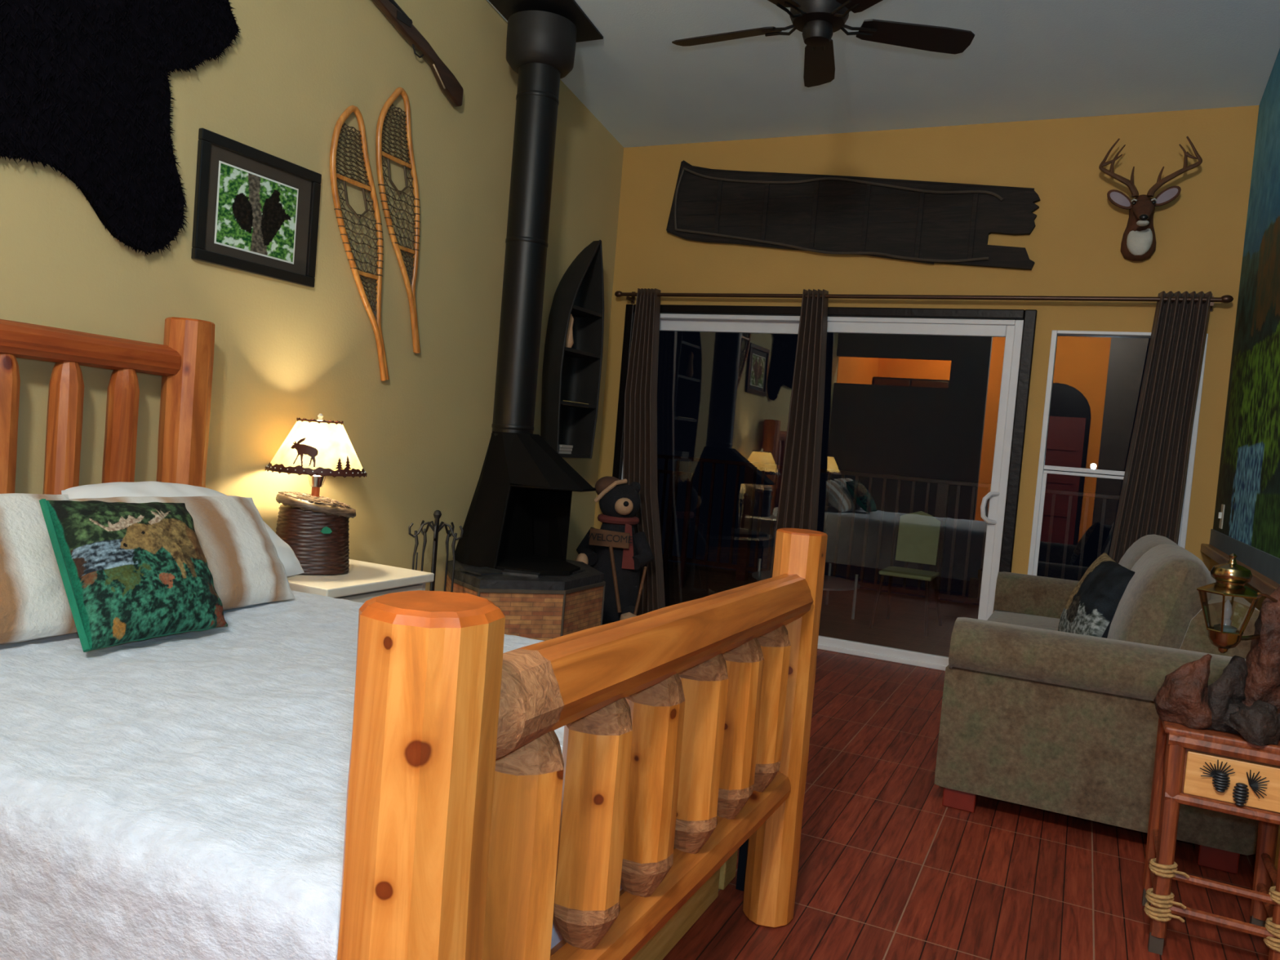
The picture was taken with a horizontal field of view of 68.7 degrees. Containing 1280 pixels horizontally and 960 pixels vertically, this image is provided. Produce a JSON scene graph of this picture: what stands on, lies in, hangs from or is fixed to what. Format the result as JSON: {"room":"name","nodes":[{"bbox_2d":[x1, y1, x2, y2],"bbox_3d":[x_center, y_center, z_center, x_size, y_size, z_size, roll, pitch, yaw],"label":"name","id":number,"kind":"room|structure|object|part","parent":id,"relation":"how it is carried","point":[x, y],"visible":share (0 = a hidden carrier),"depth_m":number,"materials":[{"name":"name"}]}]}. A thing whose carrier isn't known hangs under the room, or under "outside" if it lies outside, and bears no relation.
{"room":"bedroom","nodes":[
{"label":"bedroom","id":0,"kind":"room"},
{"bbox_2d":[0,0,623,591],"bbox_3d":[-2.131,-1.330,2.466,0.100,4.520,9.030,6,3,25],"label":"wall","id":1,"kind":"structure","parent":0,"point":[285,352],"depth_m":4.16,"materials":[{"name":"beige paint"}]},
{"bbox_2d":[0,0,240,256],"bbox_3d":[-1.886,-1.470,2.768,0.049,1.408,1.692,6,3,25],"label":"bear skin","id":2,"kind":"object","parent":1,"relation":"attached to","point":[85,94],"visible":1,"depth_m":3.09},
{"bbox_2d":[191,128,321,287],"bbox_3d":[-1.500,-1.054,3.703,0.023,0.477,0.592,6,3,25],"label":"framed picture","id":3,"kind":"object","parent":1,"relation":"attached to","point":[256,211],"visible":1,"depth_m":3.67},
{"bbox_2d":[216,163,297,262],"bbox_3d":[-1.506,-1.046,3.694,0.001,0.294,0.377,6,3,25],"label":"photograph","id":4,"kind":"object","parent":3,"relation":"attached to","point":[256,214],"depth_m":3.68},
{"bbox_2d":[329,105,389,380],"bbox_3d":[-1.247,-1.051,4.212,0.034,1.174,0.458,6,3,25],"label":"snowshoe","id":5,"kind":"object","parent":1,"relation":"attached to","point":[375,317],"visible":1,"depth_m":4.17,"materials":[{"name":"brown wood"}]},
{"bbox_2d":[375,87,420,353],"bbox_3d":[-1.129,-1.222,4.423,0.034,1.202,0.401,6,3,25],"label":"snowshoe","id":6,"kind":"object","parent":1,"relation":"attached to","point":[410,282],"visible":1,"depth_m":4.40,"materials":[{"name":"brown wood"}]},
{"bbox_2d":[372,0,463,106],"bbox_3d":[-1.195,-2.147,4.066,0.040,0.556,1.440,6,3,25],"label":"rifle","id":7,"kind":"object","parent":1,"relation":"attached to","point":[448,83],"visible":1,"depth_m":4.42,"materials":[{"name":"brown wood"}]},
{"bbox_2d":[540,240,604,458],"bbox_3d":[-0.443,-0.811,5.711,0.242,1.340,0.509,6,3,25],"label":"shelf","id":8,"kind":"object","parent":1,"relation":"attached to","point":[571,376],"visible":0.94,"depth_m":5.83,"materials":[{"name":"brown wood"}]},
{"bbox_2d":[558,444,573,453],"bbox_3d":[-0.485,-0.187,5.632,0.098,0.052,0.150,6,3,25],"label":"paper stack","id":9,"kind":"object","parent":8,"relation":"on","point":[563,449],"visible":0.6,"depth_m":5.61,"materials":[{"name":"white paper"}]},
{"bbox_2d":[564,313,573,347],"bbox_3d":[-0.420,-0.890,5.580,0.060,0.200,0.058,6,3,25],"label":"figurine","id":10,"kind":"object","parent":8,"relation":"on","point":[569,341],"visible":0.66,"depth_m":5.56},
{"bbox_2d":[664,560,978,657],"bbox_3d":[1.833,1.141,7.360,7.600,0.100,3.150,6,3,25],"label":"deck","id":11,"kind":"object","parent":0,"point":[904,629],"visible":0.22,"depth_m":7.68,"materials":[{"name":"brown wood"}]},
{"bbox_2d":[657,469,694,587],"bbox_3d":[0.245,0.419,8.202,0.390,1.005,0.050,6,3,25],"label":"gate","id":12,"kind":"object","parent":11,"relation":"on","point":[671,473],"visible":0.64,"depth_m":8.14,"materials":[{"name":"black metal"}]},
{"bbox_3d":[0.112,0.420,8.263,0.032,0.975,0.035,6,3,25],"label":"post","id":13,"kind":"part","parent":12,"relation":"part of","materials":[{"name":"black metal"}]},
{"bbox_3d":[0.247,0.434,8.198,0.032,0.975,0.035,6,3,25],"label":"post","id":14,"kind":"part","parent":12,"relation":"part of","materials":[{"name":"black metal"}]},
{"bbox_3d":[0.284,-0.067,8.180,0.390,0.030,0.050,6,3,25],"label":"rail","id":15,"kind":"part","parent":12,"relation":"part of","materials":[{"name":"black metal"}]},
{"bbox_3d":[0.400,0.450,8.126,0.032,0.975,0.035,6,3,25],"label":"post","id":16,"kind":"part","parent":12,"relation":"part of","materials":[{"name":"black metal"}]},
{"bbox_2d":[751,558,860,619],"bbox_3d":[1.325,0.867,7.518,0.867,0.350,0.867,6,3,25],"label":"patio table","id":17,"kind":"object","parent":11,"relation":"on","point":[831,583],"visible":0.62,"depth_m":7.40,"materials":[{"name":"metal"}]},
{"bbox_3d":[0.983,0.827,7.776,0.022,0.350,0.022,5,3,3],"label":"leg","id":18,"kind":"part","parent":17,"relation":"part of","materials":[{"name":"metal"}]},
{"bbox_3d":[1.583,0.872,7.861,0.022,0.350,0.022,5,3,3],"label":"leg","id":19,"kind":"part","parent":17,"relation":"part of","materials":[{"name":"metal"}]},
{"bbox_3d":[1.666,0.906,7.260,0.022,0.350,0.022,2,3,-42],"label":"leg","id":20,"kind":"part","parent":17,"relation":"part of","materials":[{"name":"metal"}]},
{"bbox_2d":[657,453,1119,609],"bbox_3d":[2.311,0.528,8.230,7.600,1.120,0.090,6,3,25],"label":"deck railing","id":21,"kind":"object","parent":11,"relation":"on","point":[742,567],"visible":0.33,"depth_m":8.40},
{"bbox_3d":[1.006,0.411,8.852,0.090,1.085,0.090,6,3,25],"label":"post","id":22,"kind":"part","parent":21,"relation":"part of","materials":[{"name":"wood"}]},
{"bbox_3d":[2.275,0.966,8.250,7.600,0.040,0.040,6,3,25],"label":"rail","id":23,"kind":"part","parent":21,"relation":"part of","materials":[{"name":"black metal"}]},
{"bbox_3d":[2.355,-0.012,8.206,7.600,0.035,0.080,6,3,25],"label":"rail","id":24,"kind":"part","parent":21,"relation":"part of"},
{"bbox_3d":[2.579,0.573,8.103,0.090,1.085,0.090,6,3,25],"label":"post","id":25,"kind":"part","parent":21,"relation":"part of","materials":[{"name":"black metal"}]},
{"bbox_2d":[869,511,944,636],"bbox_3d":[2.065,0.684,7.107,0.446,0.878,0.585,6,3,25],"label":"patio chair","id":26,"kind":"object","parent":11,"relation":"on","point":[918,533],"visible":1,"depth_m":7.29,"materials":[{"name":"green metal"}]},
{"bbox_3d":[1.770,0.904,6.984,0.111,0.400,0.024,2,3,-41],"label":"leg","id":27,"kind":"part","parent":26,"relation":"part of","materials":[{"name":"brown metal"}]},
{"bbox_3d":[1.958,0.903,7.349,0.026,0.401,0.126,6,3,20],"label":"leg","id":28,"kind":"part","parent":26,"relation":"part of","materials":[{"name":"brown metal"}]},
{"bbox_3d":[2.046,0.708,7.106,0.380,0.030,0.420,6,3,25],"label":"seat","id":29,"kind":"part","parent":26,"relation":"part of","materials":[{"name":"green fabric"}]},
{"bbox_3d":[2.159,0.506,7.300,0.374,0.441,0.133,6,3,25],"label":"frame","id":30,"kind":"part","parent":26,"relation":"part of","materials":[{"name":"brown metal"}]},
{"bbox_3d":[2.181,0.446,7.333,0.310,0.404,0.069,6,3,25],"label":"backrest","id":31,"kind":"part","parent":26,"relation":"part of","materials":[{"name":"green fabric"}]},
{"bbox_3d":[2.091,0.937,6.831,0.025,0.400,0.113,5,3,-1],"label":"leg","id":32,"kind":"part","parent":26,"relation":"part of","materials":[{"name":"brown metal"}]},
{"bbox_3d":[2.296,0.936,7.232,0.177,0.404,0.024,3,3,-40],"label":"leg","id":33,"kind":"part","parent":26,"relation":"part of","materials":[{"name":"brown metal"}]},
{"bbox_2d":[486,0,1279,147],"bbox_3d":[-0.304,-2.781,1.584,3.871,1.454,9.030,6,3,25],"label":"ceiling","id":34,"kind":"structure","parent":0,"point":[1024,60],"depth_m":4.90,"materials":[{"name":"white paint"}]},
{"bbox_2d":[671,0,974,87],"bbox_3d":[0.694,-2.067,3.699,1.185,0.684,1.217,6,3,25],"label":"ceiling fan","id":35,"kind":"object","parent":34,"relation":"hanging from","point":[817,20],"visible":1,"depth_m":3.72,"materials":[{"name":"brown wood"}]},
{"bbox_3d":[0.357,-1.838,3.884,0.464,0.041,0.147,6,3,25],"label":"blade","id":36,"kind":"part","parent":35,"relation":"part of","materials":[{"name":"brown wood"}]},
{"bbox_3d":[0.409,-1.812,3.413,0.462,0.041,0.136,2,4,-43],"label":"blade","id":37,"kind":"part","parent":35,"relation":"part of","materials":[{"name":"brown wood"}]},
{"bbox_3d":[0.705,-1.830,3.685,0.230,0.215,0.230,6,3,25],"label":"motor","id":38,"kind":"part","parent":35,"relation":"part of","materials":[{"name":"black metal"}]},
{"bbox_3d":[0.781,-1.812,4.079,0.136,0.041,0.462,5,3,11],"label":"blade","id":39,"kind":"part","parent":35,"relation":"part of","materials":[{"name":"brown wood"}]},
{"bbox_3d":[0.870,-1.771,3.323,0.136,0.041,0.462,3,3,-25],"label":"blade","id":40,"kind":"part","parent":35,"relation":"part of","materials":[{"name":"brown wood"}]},
{"bbox_3d":[1.100,-1.771,3.735,0.462,0.041,0.136,4,3,-7],"label":"blade","id":41,"kind":"part","parent":35,"relation":"part of","materials":[{"name":"brown wood"}]},
{"bbox_2d":[593,105,1258,574],"bbox_3d":[1.438,-0.525,5.726,3.671,3.201,0.120,6,3,25],"label":"wall","id":42,"kind":"structure","parent":0,"point":[1073,245],"depth_m":5.28,"materials":[{"name":"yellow paint"}]},
{"bbox_2d":[621,313,1023,671],"bbox_3d":[0.997,0.005,5.897,2.460,2.060,0.159,6,3,25],"label":"door","id":43,"kind":"structure","parent":42,"relation":"in","point":[1012,330],"depth_m":5.50,"materials":[{"name":"white plastic"}]},
{"bbox_3d":[0.524,-0.048,6.179,1.240,2.018,0.035,6,3,25],"label":"fixed panel","id":44,"kind":"part","parent":43,"relation":"part of","materials":[{"name":"white plastic"}]},
{"bbox_3d":[1.558,0.061,5.634,1.185,2.018,0.035,6,3,25],"label":"sliding panel","id":45,"kind":"part","parent":43,"relation":"part of","materials":[{"name":"white plastic"}]},
{"bbox_3d":[2.007,0.158,5.370,0.114,0.193,0.039,4,3,-15],"label":"handle","id":46,"kind":"part","parent":43,"relation":"part of","materials":[{"name":"white plastic"}]},
{"bbox_2d":[612,304,1037,572],"bbox_3d":[0.990,-0.022,5.871,2.585,2.115,0.050,6,3,25],"label":"trim","id":47,"kind":"structure","parent":42,"relation":"attached to","point":[1028,316],"depth_m":5.42,"materials":[{"name":"wood"}]},
{"bbox_2d":[666,160,1039,270],"bbox_3d":[1.212,-1.648,5.726,2.287,0.721,0.055,6,3,25],"label":"wooden board","id":48,"kind":"object","parent":42,"relation":"attached to","point":[928,222],"visible":1,"depth_m":5.67,"materials":[{"name":"black wood"}]},
{"bbox_2d":[614,290,1233,311],"bbox_3d":[1.449,-1.082,5.589,3.571,0.080,0.111,6,3,25],"label":"curtain rod","id":49,"kind":"object","parent":42,"relation":"attached to","point":[1224,299],"visible":0.94,"depth_m":5.40,"materials":[{"name":"brown metal"}]},
{"bbox_2d":[622,288,665,615],"bbox_3d":[0.056,-0.174,6.220,0.422,2.175,0.090,6,3,25],"label":"curtain","id":50,"kind":"object","parent":49,"relation":"hanging from","point":[640,419],"visible":0.81,"depth_m":6.21,"materials":[{"name":"brown fabric"}]},
{"bbox_2d":[769,288,828,577],"bbox_3d":[0.986,-0.079,5.776,0.314,2.175,0.087,6,3,25],"label":"curtain","id":51,"kind":"object","parent":49,"relation":"hanging from","point":[798,500],"visible":0.7,"depth_m":5.75,"materials":[{"name":"brown fabric"}]},
{"bbox_2d":[1108,291,1212,563],"bbox_3d":[2.701,0.063,4.957,0.384,2.105,0.092,6,3,25],"label":"curtain","id":52,"kind":"object","parent":49,"relation":"hanging from","point":[1151,500],"visible":0.64,"depth_m":4.92,"materials":[{"name":"brown fabric"}]},
{"bbox_2d":[1027,329,1208,575],"bbox_3d":[2.598,-0.029,5.147,0.754,1.555,0.092,6,3,25],"label":"window","id":53,"kind":"structure","parent":42,"relation":"in","point":[1042,473],"depth_m":5.22,"materials":[{"name":"white plastic"}]},
{"bbox_3d":[2.560,0.355,5.149,0.698,0.727,0.035,6,3,25],"label":"sash","id":54,"kind":"part","parent":53,"relation":"part of","materials":[{"name":"white plastic"}]},
{"bbox_3d":[2.591,-0.029,5.132,0.698,0.045,0.035,6,3,25],"label":"meeting rail","id":55,"kind":"part","parent":53,"relation":"part of","materials":[{"name":"white plastic"}]},
{"bbox_2d":[1098,136,1202,261],"bbox_3d":[2.671,-1.490,4.929,0.266,0.627,0.418,3,3,-35],"label":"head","id":56,"kind":"object","parent":42,"relation":"attached to","point":[1138,243],"visible":1,"depth_m":4.95},
{"bbox_2d":[662,648,1269,959],"bbox_3d":[-0.624,1.145,1.762,3.871,0.100,8.830,6,3,25],"label":"floor","id":57,"kind":"structure","parent":0,"point":[887,871],"depth_m":2.82,"materials":[{"name":"brown wood"}]},
{"bbox_2d":[287,559,434,603],"bbox_3d":[-1.291,0.662,3.911,0.531,0.560,0.640,6,3,25],"label":"nightstand","id":58,"kind":"object","parent":57,"relation":"on","point":[364,581],"visible":0.11,"depth_m":3.78,"materials":[{"name":"white paint"}]},
{"bbox_2d":[265,413,367,574],"bbox_3d":[-1.337,0.051,3.858,0.397,0.650,0.397,4,3,-23],"label":"table lamp","id":59,"kind":"object","parent":58,"relation":"on","point":[315,526],"visible":0.98,"depth_m":3.76,"materials":[{"name":"brown wicker"}]},
{"bbox_3d":[-1.339,0.064,3.858,0.032,0.068,0.031,6,3,25],"label":"stem","id":60,"kind":"part","parent":59,"relation":"part of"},
{"bbox_3d":[-1.336,0.102,3.862,0.288,0.091,0.287,6,3,25],"label":"creel lid","id":61,"kind":"part","parent":59,"relation":"part of","materials":[{"name":"brown wicker"}]},
{"bbox_2d":[308,475,324,488],"bbox_3d":[-1.333,-0.004,3.855,0.060,0.075,0.059,6,3,25],"label":"socket","id":62,"kind":"object","parent":59,"relation":"attached to","point":[315,481],"depth_m":3.84,"materials":[{"name":"silver metal"}]},
{"bbox_3d":[-1.322,-0.139,3.849,0.384,0.205,0.384,6,3,25],"label":"lamp shade","id":63,"kind":"part","parent":59,"relation":"part of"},
{"bbox_3d":[-1.078,0.548,3.809,0.030,0.190,0.550,6,3,25],"label":"drawer","id":64,"kind":"part","parent":58,"relation":"part of","materials":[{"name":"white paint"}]},
{"bbox_2d":[0,316,827,959],"bbox_3d":[-0.956,0.286,2.271,2.503,1.510,1.757,6,3,25],"label":"bed","id":65,"kind":"object","parent":57,"relation":"on","point":[469,829],"visible":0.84,"depth_m":1.46,"materials":[{"name":"brown wood"}]},
{"bbox_3d":[-1.960,-0.429,2.685,0.110,0.134,1.394,6,3,25],"label":"rail","id":66,"kind":"part","parent":65,"relation":"part of","materials":[{"name":"orange wood"}]},
{"bbox_3d":[-1.679,0.176,3.402,0.163,1.510,0.167,6,3,25],"label":"post","id":67,"kind":"part","parent":65,"relation":"part of","materials":[{"name":"orange wood"}]},
{"bbox_2d":[0,590,622,959],"bbox_3d":[-1.003,0.652,2.255,2.112,0.493,1.584,6,3,25],"label":"comforter","id":68,"kind":"object","parent":65,"relation":"on","point":[183,796],"visible":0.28,"depth_m":1.45,"materials":[{"name":"white fabric"}]},
{"bbox_2d":[0,493,77,644],"bbox_3d":[-1.572,0.204,2.092,0.298,0.324,0.756,6,3,25],"label":"fur pillow","id":69,"kind":"object","parent":68,"relation":"on","point":[34,604],"visible":0.62,"depth_m":2.20,"materials":[{"name":"white fur"}]},
{"bbox_2d":[39,498,227,652],"bbox_3d":[-1.255,0.216,2.348,0.291,0.324,0.446,6,3,25],"label":"pillow","id":70,"kind":"object","parent":68,"relation":"on","point":[129,571],"visible":1,"depth_m":2.26,"materials":[{"name":"green fabric"}]},
{"bbox_2d":[68,495,294,610],"bbox_3d":[-1.305,0.211,2.693,0.316,0.311,0.713,6,3,25],"label":"fur pillow","id":71,"kind":"object","parent":68,"relation":"on","point":[245,566],"visible":0.47,"depth_m":2.77,"materials":[{"name":"white fur"}]},
{"bbox_2d":[61,480,304,577],"bbox_3d":[-1.453,0.174,3.002,0.403,0.317,0.650,6,3,25],"label":"bed pillow","id":72,"kind":"object","parent":68,"relation":"on","point":[292,566],"visible":0.18,"depth_m":2.98,"materials":[{"name":"white fabric"}]},
{"bbox_3d":[-0.277,0.644,1.111,0.162,1.012,0.171,6,3,25],"label":"post","id":73,"kind":"part","parent":65,"relation":"part of","materials":[{"name":"brown wood"}]},
{"bbox_3d":[0.082,0.293,1.759,0.127,0.130,1.355,6,3,27],"label":"rail","id":74,"kind":"part","parent":65,"relation":"part of","materials":[{"name":"brown wood"}]},
{"bbox_3d":[0.038,0.780,1.784,0.101,0.099,1.354,6,3,26],"label":"rail","id":75,"kind":"part","parent":65,"relation":"part of","materials":[{"name":"brown wood"}]},
{"bbox_3d":[0.276,0.992,2.573,0.055,0.278,0.070,6,3,25],"label":"steel leg","id":76,"kind":"part","parent":65,"relation":"part of","materials":[{"name":"black metal"}]},
{"bbox_3d":[0.377,0.636,2.429,0.130,1.015,0.140,6,3,25],"label":"post","id":77,"kind":"part","parent":65,"relation":"part of","materials":[{"name":"brown wood"}]},
{"bbox_2d":[408,510,463,592],"bbox_3d":[-0.984,0.541,4.458,0.255,0.800,0.244,6,3,25],"label":"fireplace tool set","id":78,"kind":"object","parent":57,"relation":"on","point":[436,527],"visible":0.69,"depth_m":4.42,"materials":[{"name":"black metal"}]},
{"bbox_2d":[445,559,605,640],"bbox_3d":[-0.640,0.696,4.997,0.778,0.500,1.036,6,3,25],"label":"brick hearth","id":79,"kind":"object","parent":57,"relation":"on","point":[534,606],"visible":0.52,"depth_m":4.62,"materials":[{"name":"brown brick"}]},
{"bbox_2d":[454,0,603,575],"bbox_3d":[-0.497,-1.009,4.954,0.740,2.946,0.602,6,3,25],"label":"stove","id":80,"kind":"object","parent":79,"relation":"on","point":[517,518],"visible":0.99,"depth_m":4.89,"materials":[{"name":"black metal"}]},
{"bbox_2d":[454,431,593,568],"bbox_3d":[-0.590,0.106,5.008,0.734,0.704,0.596,6,3,25],"label":"hood","id":81,"kind":"object","parent":80,"relation":"attached to","point":[518,514],"depth_m":4.92,"materials":[{"name":"black metal"}]},
{"bbox_3d":[-0.499,-2.447,4.948,0.450,0.082,0.470,6,3,25],"label":"ceiling plate","id":82,"kind":"part","parent":80,"relation":"part of","materials":[{"name":"black metal"}]},
{"bbox_2d":[575,475,653,624],"bbox_3d":[-0.145,0.465,5.909,0.468,0.957,0.466,6,3,25],"label":"bear","id":83,"kind":"object","parent":57,"relation":"on","point":[614,549],"visible":0.91,"depth_m":5.84},
{"bbox_2d":[934,534,1259,874],"bbox_3d":[1.932,0.714,3.991,0.975,0.970,2.060,6,3,25],"label":"sofa","id":84,"kind":"object","parent":57,"relation":"on","point":[1036,714],"visible":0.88,"depth_m":3.15,"materials":[{"name":"brown fabric"}]},
{"bbox_2d":[986,609,1059,631],"bbox_3d":[1.983,0.780,4.405,0.725,0.200,0.816,6,3,25],"label":"seat cushion","id":85,"kind":"object","parent":84,"relation":"on","point":[1040,619],"depth_m":4.59,"materials":[{"name":"grey fabric"}]},
{"bbox_3d":[2.318,0.823,4.813,0.965,0.593,0.245,6,3,25],"label":"arm","id":86,"kind":"part","parent":84,"relation":"part of"},
{"bbox_2d":[1057,552,1135,638],"bbox_3d":[1.809,0.486,3.704,0.220,0.370,0.447,5,3,7],"label":"cushion","id":87,"kind":"object","parent":84,"relation":"on","point":[1090,609],"visible":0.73,"depth_m":3.60,"materials":[{"name":"black fabric"}]},
{"bbox_2d":[1118,534,1178,569],"bbox_3d":[2.295,0.493,4.271,0.304,0.476,0.840,6,3,25],"label":"cushion","id":88,"kind":"object","parent":84,"relation":"on","point":[1145,543],"depth_m":4.11,"materials":[{"name":"beige fabric"}]},
{"bbox_2d":[1106,543,1211,648],"bbox_3d":[1.942,0.493,3.531,0.306,0.486,0.840,6,3,25],"label":"cushion","id":89,"kind":"object","parent":84,"relation":"on","point":[1161,605],"depth_m":3.17,"materials":[{"name":"beige fabric"}]},
{"bbox_3d":[2.242,0.769,3.849,0.275,0.765,1.630,6,3,25],"label":"frame","id":90,"kind":"part","parent":84,"relation":"part of","materials":[{"name":"beige fabric"}]},
{"bbox_2d":[1142,716,1279,959],"bbox_3d":[1.550,0.944,2.486,0.353,0.588,0.349,6,3,25],"label":"side table","id":91,"kind":"object","parent":57,"relation":"on","point":[1212,770],"visible":0.98,"depth_m":2.38,"materials":[{"name":"wood"}]},
{"bbox_3d":[1.486,0.915,2.676,0.049,0.527,0.044,6,3,25],"label":"leg","id":92,"kind":"part","parent":91,"relation":"part of","materials":[{"name":"brown wood"}]},
{"bbox_3d":[1.363,0.917,2.420,0.046,0.527,0.046,6,3,25],"label":"leg","id":93,"kind":"part","parent":91,"relation":"part of","materials":[{"name":"brown wood"}]},
{"bbox_2d":[1153,553,1279,746],"bbox_3d":[1.548,0.420,2.392,0.358,0.461,0.204,5,3,12],"label":"lantern lamp","id":94,"kind":"object","parent":91,"relation":"on","point":[1244,700],"visible":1,"depth_m":2.39,"materials":[{"name":"brown stone"}]},
{"bbox_2d":[1213,599,1237,632],"bbox_3d":[1.487,0.343,2.373,0.052,0.080,0.052,6,3,25],"label":"candle","id":95,"kind":"object","parent":94,"relation":"on","point":[1228,628],"depth_m":2.36,"materials":[{"name":"white wax"}]},
{"bbox_3d":[1.488,0.333,2.372,0.146,0.105,0.146,6,3,25],"label":"lantern frame","id":96,"kind":"part","parent":94,"relation":"part of","materials":[{"name":"gold metal"}]},
{"bbox_3d":[1.488,0.333,2.372,0.136,0.099,0.135,6,3,25],"label":"glass panel","id":97,"kind":"part","parent":94,"relation":"part of","materials":[{"name":"clear glass"}]},
{"bbox_3d":[1.487,0.827,2.351,0.298,0.030,0.028,6,3,25],"label":"rail","id":98,"kind":"part","parent":91,"relation":"part of","materials":[{"name":"brown wood"}]},
{"bbox_3d":[1.497,0.679,2.345,0.303,0.038,0.036,6,3,25],"label":"rail","id":99,"kind":"part","parent":91,"relation":"part of","materials":[{"name":"brown wood"}]},
{"bbox_3d":[1.479,0.774,2.345,0.082,0.076,0.020,6,3,25],"label":"pine cone pull","id":100,"kind":"part","parent":91,"relation":"part of","materials":[{"name":"grey metal"}]},
{"bbox_3d":[1.495,0.758,2.360,0.211,0.110,0.020,6,3,25],"label":"drawer","id":101,"kind":"part","parent":91,"relation":"part of","materials":[{"name":"brown wood"}]},
{"bbox_3d":[1.722,0.939,2.564,0.050,0.527,0.044,6,3,25],"label":"leg","id":102,"kind":"part","parent":91,"relation":"part of","materials":[{"name":"brown wood"}]},
{"bbox_3d":[1.598,0.941,2.306,0.044,0.527,0.045,2,4,-43],"label":"leg","id":103,"kind":"part","parent":91,"relation":"part of","materials":[{"name":"brown wood"}]},
{"bbox_2d":[1208,558,1279,886],"bbox_3d":[1.258,-0.981,0.850,0.100,4.520,9.030,6,3,25],"label":"wall","id":104,"kind":"structure","parent":0,"point":[1212,562],"depth_m":3.47,"materials":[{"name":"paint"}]},
{"bbox_2d":[1200,543,1279,595],"bbox_3d":[1.660,0.376,2.162,0.050,0.045,6.128,6,3,25],"label":"trim","id":105,"kind":"structure","parent":104,"relation":"attached to","point":[1259,581],"depth_m":3.48,"materials":[{"name":"brown wood"}]},
{"bbox_2d":[1209,528,1279,584],"bbox_3d":[1.683,0.316,2.152,0.012,0.080,6.130,6,3,25],"label":"trim","id":106,"kind":"structure","parent":104,"relation":"attached to","point":[1268,565],"depth_m":3.73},
{"bbox_2d":[1213,48,1279,558],"bbox_3d":[1.803,-1.278,2.055,0.001,3.121,6.178,6,3,25],"label":"mural","id":107,"kind":"object","parent":104,"relation":"attached to","point":[1248,486],"depth_m":4.16},
{"bbox_2d":[1217,504,1225,528],"bbox_3d":[2.864,0.179,4.618,0.018,0.120,0.080,6,3,25],"label":"light switch","id":108,"kind":"object","parent":107,"relation":"attached to","point":[1220,515],"visible":1,"depth_m":4.60,"materials":[{"name":"white plastic"}]}
]}

